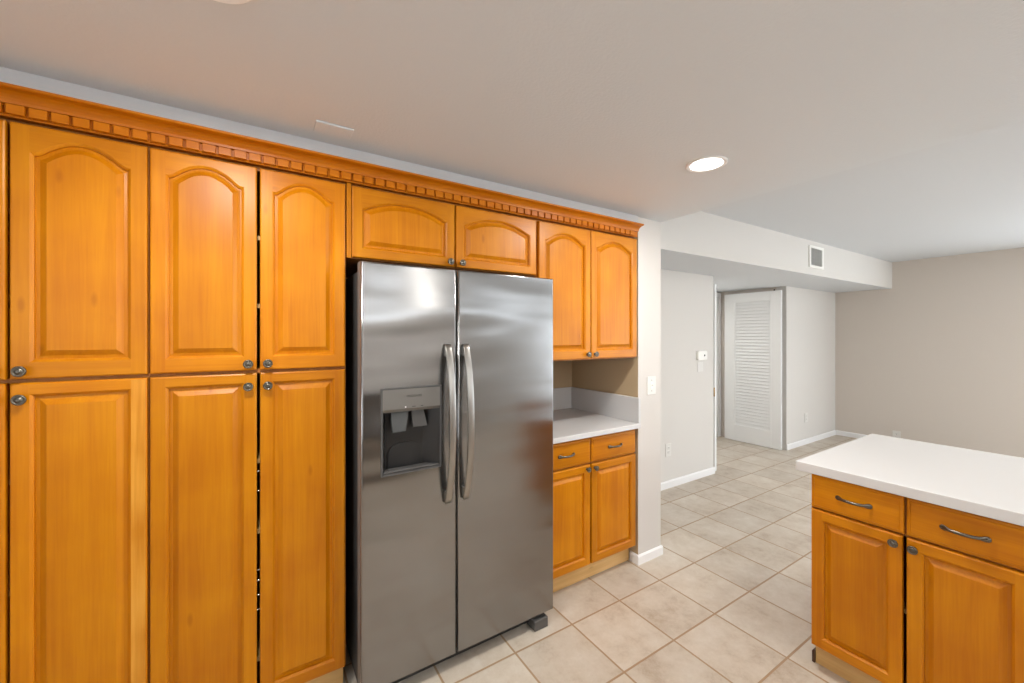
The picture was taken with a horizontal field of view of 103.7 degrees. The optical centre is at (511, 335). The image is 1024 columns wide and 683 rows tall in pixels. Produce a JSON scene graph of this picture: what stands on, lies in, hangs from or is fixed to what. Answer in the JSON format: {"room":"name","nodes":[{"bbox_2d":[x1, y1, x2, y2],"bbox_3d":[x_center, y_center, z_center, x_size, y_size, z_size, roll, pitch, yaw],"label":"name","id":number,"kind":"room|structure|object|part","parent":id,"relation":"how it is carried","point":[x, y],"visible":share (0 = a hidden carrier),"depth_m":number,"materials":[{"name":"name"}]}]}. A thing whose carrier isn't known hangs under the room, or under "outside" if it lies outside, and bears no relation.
{"room":"kitchen","nodes":[
{"label":"kitchen","id":0,"kind":"room"},
{"bbox_2d":[0,67,637,222],"bbox_3d":[-0.978,-0.718,1.755,3.826,0.064,0.588,0,0,-32],"label":"wall","id":1,"kind":"structure","parent":0,"point":[7,75],"depth_m":1.45,"materials":[{"name":"grey paint"}]},
{"bbox_2d":[346,278,571,387],"bbox_3d":[-1.242,0.382,2.090,3.940,2.136,0.140,0,0,-32],"label":"wall","id":2,"kind":"structure","parent":0,"point":[562,370],"depth_m":3.04,"materials":[{"name":"beige paint"}]},
{"bbox_2d":[346,182,535,277],"bbox_3d":[-0.422,-0.465,2.116,0.944,0.302,0.644,0,0,-32],"label":"upper cabinet","id":3,"kind":"object","parent":2,"relation":"attached to","point":[382,226],"visible":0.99,"depth_m":1.81,"materials":[{"name":"brown wood"}]},
{"bbox_3d":[-0.460,-0.461,1.750,0.450,0.288,0.020,0,0,-32],"label":"door","id":4,"kind":"part","parent":3,"relation":"part of","materials":[{"name":"brown wood"}]},
{"bbox_3d":[-0.458,-0.462,1.748,0.366,0.205,0.012,0,0,-32],"label":"panel","id":5,"kind":"part","parent":3,"relation":"part of","materials":[{"name":"brown wood"}]},
{"bbox_3d":[-0.281,-0.337,1.838,0.031,0.031,0.024,0,0,-32],"label":"knob","id":6,"kind":"part","parent":3,"relation":"part of","materials":[{"name":"grey metal"}]},
{"bbox_3d":[-0.230,-0.337,1.870,0.031,0.031,0.024,0,0,-32],"label":"knob","id":7,"kind":"part","parent":3,"relation":"part of","materials":[{"name":"grey metal"}]},
{"bbox_3d":[-0.070,-0.461,1.998,0.458,0.288,0.020,0,0,-32],"label":"door","id":8,"kind":"part","parent":3,"relation":"part of","materials":[{"name":"brown wood"}]},
{"bbox_3d":[-0.068,-0.462,1.995,0.374,0.205,0.012,0,0,-32],"label":"panel","id":9,"kind":"part","parent":3,"relation":"part of","materials":[{"name":"brown wood"}]},
{"bbox_2d":[553,387,570,409],"bbox_3d":[0.128,0.474,2.862,0.758,0.160,0.018,0,0,-32],"label":"backsplash","id":10,"kind":"structure","parent":2,"relation":"attached to","point":[561,396],"depth_m":3.01,"materials":[{"name":"white stone"}]},
{"bbox_2d":[534,219,636,360],"bbox_3d":[0.304,-0.237,2.576,0.772,0.758,0.644,0,0,-32],"label":"upper cabinet","id":11,"kind":"object","parent":2,"relation":"attached to","point":[593,273],"visible":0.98,"depth_m":2.33,"materials":[{"name":"brown wood"}]},
{"bbox_2d":[0,81,643,237],"bbox_3d":[-0.486,-0.650,1.757,2.960,0.072,0.181,0,0,-32],"label":"crown molding","id":12,"kind":"structure","parent":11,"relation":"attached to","point":[17,103],"depth_m":1.43,"materials":[{"name":"brown wood"}]},
{"bbox_3d":[0.293,-0.235,2.228,0.369,0.740,0.020,0,0,-32],"label":"door","id":13,"kind":"part","parent":11,"relation":"part of","materials":[{"name":"brown wood"}]},
{"bbox_3d":[0.295,-0.238,2.225,0.285,0.645,0.012,0,0,-32],"label":"panel","id":14,"kind":"part","parent":11,"relation":"part of","materials":[{"name":"brown wood"}]},
{"bbox_3d":[0.619,-0.238,2.430,0.304,0.645,0.012,0,0,-32],"label":"panel","id":15,"kind":"part","parent":11,"relation":"part of","materials":[{"name":"brown wood"}]},
{"bbox_3d":[0.617,-0.235,2.433,0.388,0.740,0.020,0,0,-32],"label":"door","id":16,"kind":"part","parent":11,"relation":"part of","materials":[{"name":"brown wood"}]},
{"bbox_2d":[571,387,640,422],"bbox_3d":[0.627,0.474,2.802,0.018,0.160,0.654,0,0,-32],"label":"backsplash","id":17,"kind":"structure","parent":2,"relation":"attached to","point":[628,408],"depth_m":2.75,"materials":[{"name":"white stone"}]},
{"bbox_2d":[0,0,1023,221],"bbox_3d":[0.565,-0.910,-0.553,4.162,0.320,5.260,0,0,-32],"label":"ceiling","id":18,"kind":"structure","parent":0,"point":[607,104],"depth_m":1.17,"materials":[{"name":"white paint"}]},
{"bbox_2d":[214,0,250,3],"bbox_3d":[-0.623,-0.747,0.825,0.166,0.006,0.166,0,0,-32],"label":"recessed light","id":19,"kind":"object","parent":18,"relation":"in","point":[222,1],"visible":1,"depth_m":0.90,"materials":[{"name":"white paint"}]},
{"bbox_2d":[313,120,353,139],"bbox_3d":[-0.649,-0.746,1.463,0.125,0.006,0.080,0,0,-32],"label":"ceiling plate","id":20,"kind":"object","parent":18,"relation":"attached to","point":[320,126],"visible":1,"depth_m":1.46,"materials":[{"name":"white paint"}]},
{"bbox_2d":[686,155,727,172],"bbox_3d":[0.851,-0.747,1.759,0.166,0.006,0.166,0,0,-32],"label":"recessed light","id":21,"kind":"object","parent":18,"relation":"in","point":[708,163],"visible":1,"depth_m":1.75,"materials":[{"name":"white paint"}]},
{"bbox_2d":[343,435,857,682],"bbox_3d":[2.269,1.500,1.557,9.300,0.100,7.000,0,0,-32],"label":"floor","id":22,"kind":"structure","parent":0,"point":[727,598],"depth_m":2.17,"materials":[{"name":"tile"}]},
{"bbox_2d":[0,118,149,682],"bbox_3d":[-1.576,0.416,1.384,0.590,2.065,0.644,0,0,-32],"label":"pantry cabinet","id":23,"kind":"object","parent":22,"relation":"on","point":[75,206],"visible":0.98,"depth_m":1.20,"materials":[{"name":"brown wood"}]},
{"bbox_3d":[-1.548,0.731,1.061,0.284,1.190,0.020,0,0,-32],"label":"door","id":24,"kind":"part","parent":23,"relation":"part of","materials":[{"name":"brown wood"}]},
{"bbox_3d":[-1.548,-0.240,1.061,0.284,0.730,0.020,0,0,-32],"label":"door","id":25,"kind":"part","parent":23,"relation":"part of","materials":[{"name":"brown wood"}]},
{"bbox_2d":[9,208,9,243],"bbox_3d":[-1.589,-0.358,1.404,0.554,0.016,0.574,0,0,-32],"label":"shelf","id":26,"kind":"object","parent":23,"relation":"attached to","point":[9,208],"depth_m":1.29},
{"bbox_2d":[9,444,9,484],"bbox_3d":[-1.589,0.422,1.404,0.554,0.016,0.574,0,0,-32],"label":"shelf","id":27,"kind":"object","parent":23,"relation":"attached to","point":[9,444],"depth_m":1.29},
{"bbox_2d":[9,528,9,595],"bbox_3d":[-1.589,0.742,1.404,0.554,0.016,0.574,0,0,-32],"label":"shelf","id":28,"kind":"object","parent":23,"relation":"attached to","point":[9,528],"depth_m":1.30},
{"bbox_2d":[9,601,9,682],"bbox_3d":[-1.589,1.022,1.404,0.554,0.016,0.574,0,0,-32],"label":"shelf","id":29,"kind":"object","parent":23,"relation":"attached to","point":[9,601],"depth_m":1.33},
{"bbox_3d":[-1.390,0.182,1.135,0.031,0.031,0.024,0,0,-32],"label":"knob","id":30,"kind":"part","parent":23,"relation":"part of","materials":[{"name":"grey metal"}]},
{"bbox_3d":[-1.390,0.102,1.135,0.031,0.031,0.024,0,0,-32],"label":"knob","id":31,"kind":"part","parent":23,"relation":"part of","materials":[{"name":"grey metal"}]},
{"bbox_3d":[-1.299,0.731,1.219,0.292,1.190,0.020,0,0,-32],"label":"door","id":32,"kind":"part","parent":23,"relation":"part of","materials":[{"name":"brown wood"}]},
{"bbox_3d":[-1.299,-0.240,1.219,0.292,0.730,0.020,0,0,-32],"label":"door","id":33,"kind":"part","parent":23,"relation":"part of","materials":[{"name":"brown wood"}]},
{"bbox_3d":[-1.297,0.727,1.216,0.208,1.107,0.012,0,0,-32],"label":"panel","id":34,"kind":"part","parent":23,"relation":"part of","materials":[{"name":"brown wood"}]},
{"bbox_3d":[-1.297,-0.249,1.216,0.208,0.647,0.012,0,0,-32],"label":"panel","id":35,"kind":"part","parent":23,"relation":"part of","materials":[{"name":"brown wood"}]},
{"bbox_2d":[150,146,345,682],"bbox_3d":[-1.074,0.416,1.702,0.598,2.065,0.644,0,0,-32],"label":"pantry cabinet","id":36,"kind":"object","parent":22,"relation":"on","point":[248,262],"visible":1,"depth_m":1.43,"materials":[{"name":"brown wood"}]},
{"bbox_3d":[-1.047,0.731,1.379,0.291,1.190,0.020,0,0,-32],"label":"door","id":37,"kind":"part","parent":36,"relation":"part of","materials":[{"name":"brown wood"}]},
{"bbox_3d":[-1.047,-0.240,1.379,0.291,0.730,0.020,0,0,-32],"label":"door","id":38,"kind":"part","parent":36,"relation":"part of","materials":[{"name":"brown wood"}]},
{"bbox_3d":[-1.045,0.727,1.376,0.207,1.107,0.012,0,0,-32],"label":"panel","id":39,"kind":"part","parent":36,"relation":"part of","materials":[{"name":"brown wood"}]},
{"bbox_3d":[-1.045,-0.249,1.376,0.207,0.647,0.012,0,0,-32],"label":"panel","id":40,"kind":"part","parent":36,"relation":"part of","materials":[{"name":"brown wood"}]},
{"bbox_3d":[-0.934,0.182,1.424,0.031,0.031,0.024,0,0,-32],"label":"knob","id":41,"kind":"part","parent":36,"relation":"part of","materials":[{"name":"grey metal"}]},
{"bbox_3d":[-0.934,0.102,1.424,0.031,0.031,0.024,0,0,-32],"label":"knob","id":42,"kind":"part","parent":36,"relation":"part of","materials":[{"name":"grey metal"}]},
{"bbox_2d":[257,236,259,263],"bbox_3d":[-1.086,-0.358,1.722,0.562,0.016,0.574,0,0,-32],"label":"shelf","id":43,"kind":"object","parent":36,"relation":"attached to","point":[258,237],"depth_m":1.65,"materials":[{"name":"brown wood"}]},
{"bbox_2d":[257,304,259,314],"bbox_3d":[-1.086,-0.108,1.722,0.562,0.016,0.574,0,0,-32],"label":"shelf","id":44,"kind":"object","parent":36,"relation":"attached to","point":[258,305],"depth_m":1.56,"materials":[{"name":"brown wood"}]},
{"bbox_2d":[257,428,259,462],"bbox_3d":[-1.086,0.462,1.722,0.562,0.016,0.574,0,0,-32],"label":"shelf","id":45,"kind":"object","parent":36,"relation":"attached to","point":[258,429],"depth_m":1.66,"materials":[{"name":"brown wood"}]},
{"bbox_2d":[257,481,259,533],"bbox_3d":[-1.086,0.722,1.722,0.562,0.016,0.574,0,0,-32],"label":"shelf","id":46,"kind":"object","parent":36,"relation":"attached to","point":[258,482],"depth_m":1.66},
{"bbox_2d":[257,577,259,661],"bbox_3d":[-1.086,1.192,1.722,0.562,0.016,0.574,0,0,-32],"label":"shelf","id":47,"kind":"object","parent":36,"relation":"attached to","point":[258,583],"depth_m":1.66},
{"bbox_3d":[-0.884,0.182,1.456,0.031,0.031,0.024,0,0,-32],"label":"knob","id":48,"kind":"part","parent":36,"relation":"part of","materials":[{"name":"grey metal"}]},
{"bbox_3d":[-0.884,0.102,1.456,0.031,0.031,0.024,0,0,-32],"label":"knob","id":49,"kind":"part","parent":36,"relation":"part of","materials":[{"name":"grey metal"}]},
{"bbox_3d":[-0.794,0.731,1.539,0.290,1.190,0.020,0,0,-32],"label":"door","id":50,"kind":"part","parent":36,"relation":"part of","materials":[{"name":"brown wood"}]},
{"bbox_3d":[-0.794,-0.240,1.539,0.290,0.730,0.020,0,0,-32],"label":"door","id":51,"kind":"part","parent":36,"relation":"part of","materials":[{"name":"brown wood"}]},
{"bbox_3d":[-0.792,0.727,1.536,0.206,1.107,0.012,0,0,-32],"label":"panel","id":52,"kind":"part","parent":36,"relation":"part of","materials":[{"name":"brown wood"}]},
{"bbox_3d":[-0.792,-0.249,1.536,0.206,0.647,0.012,0,0,-32],"label":"panel","id":53,"kind":"part","parent":36,"relation":"part of","materials":[{"name":"brown wood"}]},
{"bbox_2d":[346,261,552,682],"bbox_3d":[-0.359,0.581,2.057,0.929,1.738,0.800,0,0,-32],"label":"refrigerator","id":54,"kind":"object","parent":22,"relation":"on","point":[449,372],"visible":0.99,"depth_m":1.72,"materials":[{"name":"grey metal"}]},
{"bbox_3d":[-0.424,0.547,1.662,0.394,1.665,0.062,0,0,-32],"label":"door","id":55,"kind":"part","parent":54,"relation":"part of","materials":[{"name":"silver metal"}]},
{"bbox_3d":[-0.419,0.262,1.656,0.238,0.091,0.054,0,0,-32],"label":"control panel","id":56,"kind":"part","parent":54,"relation":"part of","materials":[{"name":"grey metal"}]},
{"bbox_3d":[-0.260,0.375,1.688,0.030,0.674,0.070,0,0,-32],"label":"handle","id":57,"kind":"part","parent":54,"relation":"part of","materials":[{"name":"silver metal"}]},
{"bbox_3d":[-0.189,0.375,1.733,0.030,0.674,0.070,0,0,-32],"label":"handle","id":58,"kind":"part","parent":54,"relation":"part of","materials":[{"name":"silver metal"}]},
{"bbox_3d":[-0.029,0.547,1.913,0.526,1.665,0.062,0,0,-32],"label":"door","id":59,"kind":"part","parent":54,"relation":"part of","materials":[{"name":"silver metal"}]},
{"bbox_2d":[553,429,635,591],"bbox_3d":[0.313,1.018,2.575,0.762,0.861,0.629,0,0,-32],"label":"base cabinet","id":60,"kind":"object","parent":22,"relation":"on","point":[594,478],"visible":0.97,"depth_m":2.34,"materials":[{"name":"brown wood"}]},
{"bbox_3d":[0.309,0.666,2.217,0.118,0.020,0.029,0,0,-32],"label":"handle","id":61,"kind":"part","parent":60,"relation":"part of","materials":[{"name":"grey metal"}]},
{"bbox_3d":[0.296,1.035,2.234,0.284,0.490,0.012,0,0,-32],"label":"panel","id":62,"kind":"part","parent":60,"relation":"part of","materials":[{"name":"brown wood"}]},
{"bbox_3d":[0.295,0.666,2.238,0.371,0.141,0.020,0,0,-32],"label":"drawer","id":63,"kind":"part","parent":60,"relation":"part of","materials":[{"name":"brown wood"}]},
{"bbox_3d":[0.294,1.037,2.237,0.368,0.578,0.020,0,0,-32],"label":"door","id":64,"kind":"part","parent":60,"relation":"part of","materials":[{"name":"brown wood"}]},
{"bbox_2d":[553,387,640,443],"bbox_3d":[0.308,0.489,2.597,0.777,0.190,0.658,0,0,-32],"label":"countertop","id":65,"kind":"structure","parent":60,"relation":"on","point":[578,413],"depth_m":2.65,"materials":[{"name":"white stone"}]},
{"bbox_3d":[0.617,0.666,2.442,0.375,0.141,0.020,0,0,-32],"label":"drawer","id":66,"kind":"part","parent":60,"relation":"part of","materials":[{"name":"brown wood"}]},
{"bbox_3d":[0.617,1.037,2.442,0.375,0.578,0.020,0,0,-32],"label":"door","id":67,"kind":"part","parent":60,"relation":"part of","materials":[{"name":"brown wood"}]},
{"bbox_3d":[0.619,1.035,2.439,0.291,0.490,0.012,0,0,-32],"label":"panel","id":68,"kind":"part","parent":60,"relation":"part of","materials":[{"name":"brown wood"}]},
{"bbox_3d":[0.630,0.666,2.421,0.118,0.020,0.029,0,0,-32],"label":"handle","id":69,"kind":"part","parent":60,"relation":"part of","materials":[{"name":"grey metal"}]},
{"bbox_2d":[811,474,1023,682],"bbox_3d":[1.814,1.024,1.724,0.909,0.851,0.621,0,0,-32],"label":"base cabinet","id":70,"kind":"object","parent":22,"relation":"on","point":[904,589],"visible":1,"depth_m":1.48,"materials":[{"name":"brown wood"}]},
{"bbox_3d":[1.365,0.671,1.612,0.029,0.020,0.118,0,0,-32],"label":"handle","id":71,"kind":"part","parent":70,"relation":"part of","materials":[{"name":"grey metal"}]},
{"bbox_3d":[1.381,1.042,1.625,0.012,0.500,0.208,0,0,-32],"label":"panel","id":72,"kind":"part","parent":70,"relation":"part of","materials":[{"name":"brown wood"}]},
{"bbox_3d":[1.384,1.044,1.627,0.020,0.588,0.292,0,0,-32],"label":"door","id":73,"kind":"part","parent":70,"relation":"part of","materials":[{"name":"brown wood"}]},
{"bbox_3d":[1.385,0.671,1.625,0.020,0.140,0.296,0,0,-32],"label":"drawer","id":74,"kind":"part","parent":70,"relation":"part of","materials":[{"name":"brown wood"}]},
{"bbox_3d":[1.432,0.780,1.510,0.024,0.031,0.031,0,0,-32],"label":"knob","id":75,"kind":"part","parent":70,"relation":"part of","materials":[{"name":"grey metal"}]},
{"bbox_2d":[796,434,1023,525],"bbox_3d":[1.832,0.575,1.730,0.923,0.040,0.702,0,0,-32],"label":"countertop","id":76,"kind":"structure","parent":70,"relation":"on","point":[986,484],"depth_m":1.65,"materials":[{"name":"white stone"}]},
{"bbox_3d":[1.460,0.782,1.465,0.024,0.031,0.031,0,0,-32],"label":"knob","id":77,"kind":"part","parent":70,"relation":"part of","materials":[{"name":"grey metal"}]},
{"bbox_3d":[1.546,0.671,1.371,0.020,0.140,0.292,0,0,-32],"label":"drawer","id":78,"kind":"part","parent":70,"relation":"part of","materials":[{"name":"brown wood"}]},
{"bbox_3d":[1.526,0.671,1.358,0.029,0.020,0.118,0,0,-32],"label":"handle","id":79,"kind":"part","parent":70,"relation":"part of","materials":[{"name":"grey metal"}]},
{"bbox_3d":[1.546,1.044,1.371,0.020,0.588,0.292,0,0,-32],"label":"door","id":80,"kind":"part","parent":70,"relation":"part of","materials":[{"name":"brown wood"}]},
{"bbox_3d":[1.543,1.042,1.369,0.012,0.500,0.208,0,0,-32],"label":"panel","id":81,"kind":"part","parent":70,"relation":"part of","materials":[{"name":"brown wood"}]},
{"bbox_2d":[572,217,660,558],"bbox_3d":[0.703,0.350,2.908,0.222,2.200,0.710,0,0,-32],"label":"wall pier","id":82,"kind":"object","parent":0,"point":[622,376],"visible":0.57,"depth_m":2.61,"materials":[{"name":"grey paint"}]},
{"bbox_2d":[630,545,662,565],"bbox_3d":[0.708,1.421,2.895,0.242,0.058,0.708,0,0,-32],"label":"baseboard","id":83,"kind":"object","parent":82,"relation":"attached to","point":[639,559],"visible":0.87,"depth_m":2.58,"materials":[{"name":"white paint"}]},
{"bbox_2d":[647,376,655,394],"bbox_3d":[0.908,0.326,2.607,0.082,0.118,0.018,0,0,-32],"label":"light switch","id":84,"kind":"object","parent":82,"relation":"attached to","point":[651,381],"visible":1,"depth_m":2.61,"materials":[{"name":"white plastic"}]},
{"bbox_2d":[661,269,712,482],"bbox_3d":[1.330,0.414,3.797,1.788,2.072,0.120,0,0,-32],"label":"wall","id":85,"kind":"structure","parent":0,"point":[686,298],"depth_m":3.97,"materials":[{"name":"white paint"}]},
{"bbox_2d":[666,443,670,456],"bbox_3d":[1.486,1.090,3.819,0.080,0.122,0.008,0,0,-32],"label":"outlet","id":86,"kind":"object","parent":85,"relation":"attached to","point":[668,446],"visible":1,"depth_m":3.81,"materials":[{"name":"white plastic"}]},
{"bbox_2d":[661,467,714,490],"bbox_3d":[1.373,1.416,3.745,1.790,0.068,0.013,0,0,-32],"label":"baseboard","id":87,"kind":"structure","parent":85,"relation":"attached to","point":[703,473],"depth_m":3.96,"materials":[{"name":"white paint"}]},
{"bbox_2d":[698,362,702,371],"bbox_3d":[1.920,0.322,4.097,0.092,0.100,0.004,0,0,-32],"label":"blank plate","id":88,"kind":"object","parent":85,"relation":"attached to","point":[700,364],"visible":1,"depth_m":4.09,"materials":[{"name":"white plastic"}]},
{"bbox_2d":[696,351,706,359],"bbox_3d":[1.935,0.205,4.093,0.160,0.096,0.026,0,0,-32],"label":"thermostat","id":89,"kind":"object","parent":85,"relation":"attached to","point":[700,355],"visible":1,"depth_m":4.07,"materials":[{"name":"white plastic"}]},
{"bbox_2d":[713,284,716,470],"bbox_3d":[1.956,0.450,4.570,0.058,1.985,0.748,0,0,-32],"label":"door","id":90,"kind":"structure","parent":85,"relation":"in","point":[714,285],"depth_m":4.26,"materials":[{"name":"white paint"}]},
{"bbox_2d":[721,287,775,436],"bbox_3d":[3.250,0.414,5.520,0.100,2.072,0.735,0,0,-32],"label":"door frame","id":91,"kind":"structure","parent":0,"point":[723,294],"depth_m":5.77,"materials":[{"name":"beige paint"}]},
{"bbox_2d":[725,289,781,449],"bbox_3d":[3.198,0.427,5.362,0.034,2.034,0.722,0,0,-32],"label":"door","id":92,"kind":"structure","parent":91,"relation":"in","point":[753,321],"depth_m":5.33,"materials":[{"name":"white paint"}]},
{"bbox_2d":[661,211,891,292],"bbox_3d":[2.617,-0.796,4.802,5.038,0.348,1.690,0,0,-32],"label":"soffit","id":93,"kind":"structure","parent":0,"point":[738,255],"depth_m":3.80,"materials":[{"name":"white paint"}]},
{"bbox_2d":[809,245,823,269],"bbox_3d":[3.161,-0.808,4.175,0.325,0.225,0.010,0,0,-32],"label":"ceiling vent","id":94,"kind":"object","parent":93,"relation":"in","point":[816,254],"visible":1,"depth_m":4.18,"materials":[{"name":"white plastic"}]},
{"bbox_2d":[776,286,834,449],"bbox_3d":[4.066,0.414,5.531,1.491,2.072,0.120,0,0,-32],"label":"wall","id":95,"kind":"structure","parent":0,"point":[808,315],"depth_m":5.38,"materials":[{"name":"white paint"}]},
{"bbox_2d":[786,430,835,449],"bbox_3d":[4.096,1.416,5.471,1.478,0.068,0.013,0,0,-32],"label":"baseboard","id":96,"kind":"structure","parent":95,"relation":"attached to","point":[831,433],"depth_m":5.42,"materials":[{"name":"white paint"}]},
{"bbox_2d":[702,121,1023,261],"bbox_3d":[4.455,-1.020,1.995,5.138,0.100,5.400,0,0,-32],"label":"ceiling","id":97,"kind":"structure","parent":0,"point":[965,195],"depth_m":3.00,"materials":[{"name":"white paint"}]},
{"bbox_2d":[835,247,1023,457],"bbox_3d":[6.072,0.240,3.907,0.159,2.420,6.900,0,0,-32],"label":"wall","id":98,"kind":"structure","parent":0,"point":[936,356],"depth_m":5.00,"materials":[{"name":"beige paint"}]},
{"bbox_2d":[836,430,866,437],"bbox_3d":[5.364,1.416,4.863,0.013,0.068,2.372,0,0,-32],"label":"baseboard","id":99,"kind":"structure","parent":98,"relation":"attached to","point":[838,432],"depth_m":5.73,"materials":[{"name":"white paint"}]},
{"bbox_2d":[893,430,900,437],"bbox_3d":[5.082,1.325,5.313,0.008,0.122,0.080,0,0,-32],"label":"outlet","id":100,"kind":"object","parent":98,"relation":"attached to","point":[897,434],"visible":0.82,"depth_m":5.30,"materials":[{"name":"white plastic"}]},
{"bbox_3d":[2.306,0.414,5.422,1.800,2.072,0.110,0,0,-32],"label":"wall","id":101,"kind":"structure","parent":0,"visible":0},
{"bbox_2d":[717,293,720,436],"bbox_3d":[2.630,0.425,5.550,0.885,2.050,0.019,0,0,-32],"label":"door","id":102,"kind":"structure","parent":101,"relation":"in","point":[718,294],"depth_m":5.75,"materials":[{"name":"white paint"}]},
{"bbox_3d":[2.626,0.451,5.552,0.760,1.982,0.011,0,0,-32],"label":"panel","id":103,"kind":"part","parent":102,"relation":"part of","materials":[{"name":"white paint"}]}
]}

